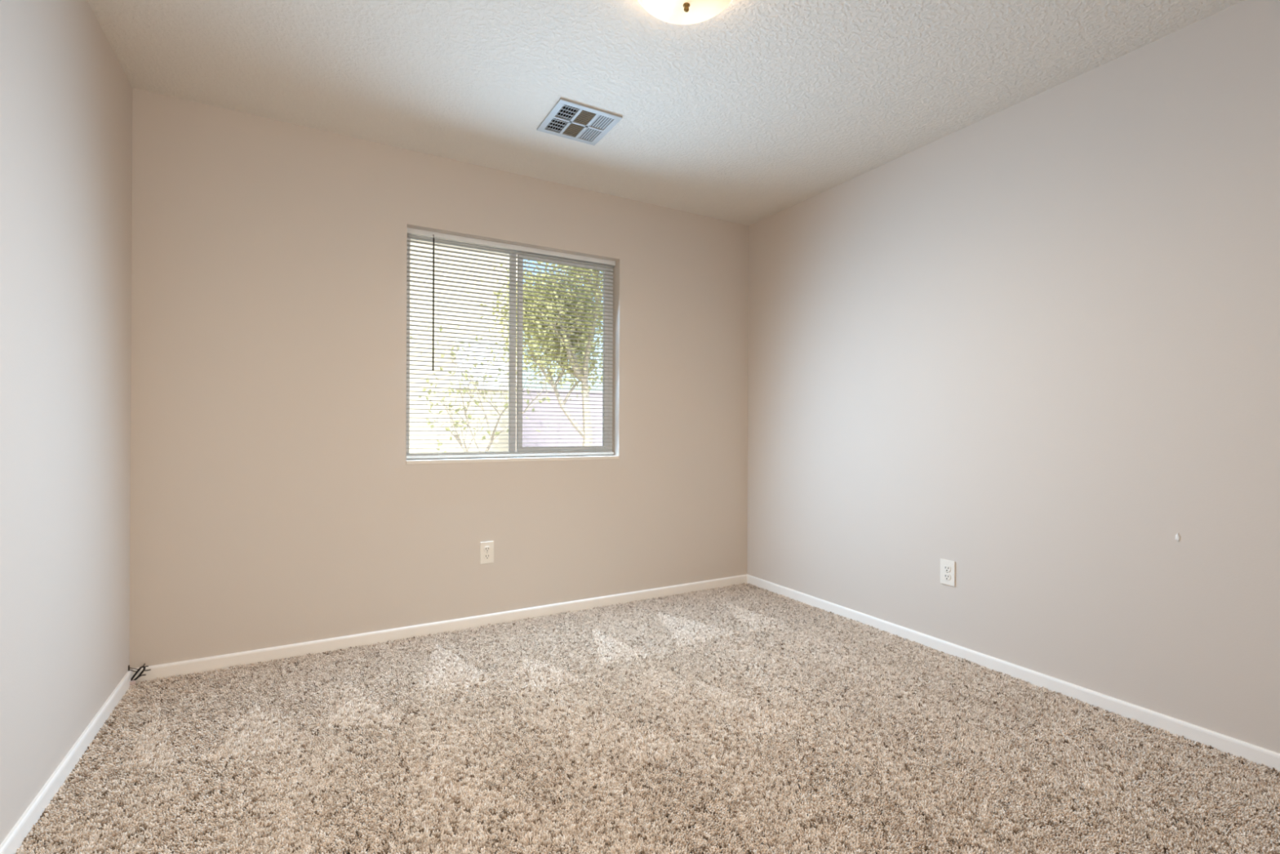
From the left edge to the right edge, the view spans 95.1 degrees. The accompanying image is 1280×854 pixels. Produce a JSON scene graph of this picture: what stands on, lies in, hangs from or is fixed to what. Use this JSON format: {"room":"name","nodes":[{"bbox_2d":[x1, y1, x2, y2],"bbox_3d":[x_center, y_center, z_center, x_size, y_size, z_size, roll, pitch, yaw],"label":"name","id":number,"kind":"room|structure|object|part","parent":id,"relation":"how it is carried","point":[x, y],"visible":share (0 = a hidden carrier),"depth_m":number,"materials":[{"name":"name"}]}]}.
{"room":"empty bedroom","nodes":[
{"label":"empty bedroom","id":0,"kind":"room"},
{"bbox_2d":[0,0,132,844],"bbox_3d":[-1.239,-0.167,0.739,0.160,2.452,3.750,0,0,-30],"label":"wall","id":1,"kind":"structure","parent":0,"point":[66,95],"depth_m":1.71,"materials":[{"name":"beige paint"}]},
{"bbox_2d":[0,668,132,853],"bbox_3d":[-1.169,1.028,0.779,0.012,0.062,3.750,0,0,-30],"label":"baseboard","id":2,"kind":"structure","parent":1,"relation":"attached to","point":[14,839],"depth_m":1.71,"materials":[{"name":"white paint"}]},
{"bbox_2d":[129,88,748,669],"bbox_3d":[-0.716,-0.162,3.283,3.580,2.452,0.160,0,0,-30],"label":"wall","id":3,"kind":"structure","parent":0,"point":[276,500],"depth_m":2.81,"materials":[{"name":"beige paint"}]},
{"bbox_2d":[132,573,746,682],"bbox_3d":[-0.679,1.033,3.207,3.236,0.062,0.012,0,0,-30],"label":"baseboard","id":4,"kind":"structure","parent":3,"relation":"attached to","point":[226,660],"depth_m":2.92,"materials":[{"name":"white paint"}]},
{"bbox_2d":[480,541,493,564],"bbox_3d":[-0.818,0.671,3.130,0.072,0.117,0.010,0,0,-30],"label":"wall outlet","id":5,"kind":"object","parent":3,"relation":"attached to","point":[486,548],"visible":1,"depth_m":3.13,"materials":[{"name":"beige plastic"}]},
{"bbox_2d":[484,553,490,559],"bbox_3d":[-0.816,0.691,3.127,0.036,0.029,0.003,0,0,-30],"label":"receptacle","id":6,"kind":"object","parent":5,"relation":"attached to","point":[486,556],"depth_m":3.13,"materials":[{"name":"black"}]},
{"bbox_2d":[484,546,490,551],"bbox_3d":[-0.816,0.652,3.127,0.036,0.029,0.003,0,0,-30],"label":"receptacle","id":7,"kind":"object","parent":5,"relation":"attached to","point":[486,548],"depth_m":3.13,"materials":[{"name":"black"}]},
{"bbox_2d":[405,234,618,464],"bbox_3d":[-0.685,-0.412,3.296,1.202,1.204,0.158,0,0,-30],"label":"window","id":8,"kind":"structure","parent":3,"relation":"in","point":[512,423],"depth_m":3.33,"materials":[{"name":"white plastic"}]},
{"bbox_3d":[-0.977,-0.423,3.197,0.540,1.128,0.004,0,0,-30],"label":"glass pane","id":9,"kind":"part","parent":8,"relation":"part of","materials":[{"name":"glass"}]},
{"bbox_2d":[405,227,615,458],"bbox_3d":[-0.673,-0.424,3.275,1.194,1.178,0.050,0,0,-30],"label":"window blind","id":10,"kind":"object","parent":8,"relation":"attached to","point":[411,231],"visible":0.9,"depth_m":3.24,"materials":[{"name":"white plastic"}]},
{"bbox_3d":[-1.057,-0.419,3.068,0.001,1.139,0.028,0,0,-30],"label":"ladder cord","id":11,"kind":"part","parent":10,"relation":"part of","materials":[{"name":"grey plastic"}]},
{"bbox_3d":[-0.680,0.157,3.283,1.186,0.015,0.025,0,0,-30],"label":"rail","id":12,"kind":"part","parent":10,"relation":"part of","materials":[{"name":"white plastic"}]},
{"bbox_3d":[-0.467,-0.416,3.403,0.001,1.139,0.028,0,0,-30],"label":"ladder cord","id":13,"kind":"part","parent":10,"relation":"part of","materials":[{"name":"white fabric"}]},
{"bbox_3d":[-0.272,-0.415,3.514,0.001,1.139,0.028,0,0,-30],"label":"ladder cord","id":14,"kind":"part","parent":10,"relation":"part of","materials":[{"name":"white fabric"}]},
{"bbox_3d":[-0.687,0.180,3.295,1.200,0.020,0.158,0,0,-30],"label":"sill","id":15,"kind":"part","parent":8,"relation":"part of","materials":[{"name":"beige paint"}]},
{"bbox_3d":[-0.448,-0.421,3.464,0.568,1.128,0.026,0,0,-30],"label":"sliding sash","id":16,"kind":"part","parent":8,"relation":"part of","materials":[{"name":"clear glass"}]},
{"bbox_2d":[87,0,1244,225],"bbox_3d":[0.255,-1.596,1.584,3.580,0.420,4.070,0,0,-30],"label":"ceiling","id":17,"kind":"structure","parent":0,"point":[748,113],"depth_m":2.28,"materials":[{"name":"beige paint"}]},
{"bbox_2d":[536,97,622,145],"bbox_3d":[-0.279,-1.512,2.669,0.296,0.268,0.296,0,0,-30],"label":"ceiling vent","id":18,"kind":"object","parent":17,"relation":"in","point":[567,119],"visible":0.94,"depth_m":2.68,"materials":[{"name":"white metal"}]},
{"bbox_2d":[637,0,732,24],"bbox_3d":[0.142,-1.326,1.785,0.338,0.121,0.338,0,0,-30],"label":"ceiling light","id":19,"kind":"object","parent":17,"relation":"attached to","point":[671,11],"visible":1,"depth_m":1.82,"materials":[{"name":"beige glass"}]},
{"bbox_2d":[67,604,1272,853],"bbox_3d":[0.243,1.160,1.581,3.580,0.188,4.070,0,0,-30],"label":"floor","id":20,"kind":"structure","parent":0,"point":[366,850],"depth_m":1.74,"materials":[{"name":"beige carpet"}]},
{"bbox_2d":[128,663,151,684],"bbox_3d":[-2.051,1.009,2.397,0.074,0.072,0.038,0,0,-30],"label":"cable bundle","id":21,"kind":"object","parent":20,"relation":"on","point":[131,682],"visible":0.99,"depth_m":2.40,"materials":[{"name":"black plastic"}]},
{"bbox_2d":[16,582,1279,853],"bbox_3d":[0.244,1.060,1.578,3.260,0.029,3.741,0,0,-30],"label":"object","id":22,"kind":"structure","parent":20,"relation":"on","point":[975,708],"depth_m":1.88,"materials":[{"name":"beige carpet"}]},
{"bbox_2d":[746,0,1279,753],"bbox_3d":[1.736,-0.152,2.426,0.160,2.452,3.750,0,0,-30],"label":"wall","id":23,"kind":"structure","parent":0,"point":[1033,347],"depth_m":2.34,"materials":[{"name":"beige paint"}]},
{"bbox_2d":[940,558,955,586],"bbox_3d":[1.448,0.685,2.756,0.010,0.117,0.072,0,0,-30],"label":"wall outlet","id":24,"kind":"object","parent":23,"relation":"attached to","point":[947,566],"visible":1,"depth_m":2.75,"materials":[{"name":"beige plastic"}]},
{"bbox_2d":[943,573,951,580],"bbox_3d":[1.445,0.704,2.755,0.003,0.029,0.036,0,0,-30],"label":"receptacle","id":25,"kind":"object","parent":24,"relation":"attached to","point":[947,576],"depth_m":2.75,"materials":[{"name":"white plastic"}]},
{"bbox_2d":[943,564,951,571],"bbox_3d":[1.445,0.665,2.755,0.003,0.029,0.036,0,0,-30],"label":"receptacle","id":26,"kind":"object","parent":24,"relation":"attached to","point":[946,567],"depth_m":2.75,"materials":[{"name":"white plastic"}]},
{"bbox_2d":[746,573,1279,771],"bbox_3d":[1.656,1.042,2.383,0.012,0.062,3.750,0,0,-30],"label":"baseboard","id":27,"kind":"structure","parent":23,"relation":"attached to","point":[1224,743],"depth_m":2.33,"materials":[{"name":"white paint"}]},
{"bbox_2d":[1175,533,1180,541],"bbox_3d":[1.865,0.382,2.030,0.005,0.030,0.013,0,0,-30],"label":"wall patch","id":28,"kind":"structure","parent":23,"relation":"attached to","point":[1177,536],"depth_m":2.03,"materials":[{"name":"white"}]},
{"label":"outside","id":29,"kind":"structure","parent":0,"visible":0},
{"bbox_3d":[-5.060,1.408,23.828,44.000,0.200,39.820,0,0,-30],"label":"ground","id":30,"kind":"structure","parent":29,"visible":0},
{"bbox_2d":[408,239,517,453],"bbox_3d":[-9.314,-2.422,13.831,11.700,7.400,9.000,0,0,-30],"label":"house","id":31,"kind":"structure","parent":30,"relation":"on","point":[500,443],"depth_m":12.32,"materials":[{"name":"beige paint"}]},
{"bbox_3d":[-3.396,-1.333,12.589,1.024,0.970,0.025,0,0,-30],"label":"pane","id":32,"kind":"part","parent":31,"relation":"part of","materials":[{"name":"white"}]},
{"bbox_2d":[409,315,582,453],"bbox_3d":[-2.026,-0.152,8.300,2.508,2.914,1.966,0,0,20],"label":"tree","id":33,"kind":"object","parent":30,"relation":"on","point":[497,433],"visible":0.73,"depth_m":8.21,"materials":[{"name":"green plant"}]},
{"bbox_2d":[467,259,603,445],"bbox_3d":[-0.808,-1.356,10.552,4.125,5.353,3.593,0,0,19],"label":"tree","id":34,"kind":"object","parent":30,"relation":"on","point":[584,430],"visible":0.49,"depth_m":10.34,"materials":[{"name":"green plant"}]},
{"bbox_2d":[522,388,602,446],"bbox_3d":[4.931,0.210,19.160,19.240,2.270,0.260,0,0,-30],"label":"wall","id":35,"kind":"structure","parent":30,"relation":"on","point":[527,432],"depth_m":15.03,"materials":[{"name":"white"}]}
]}

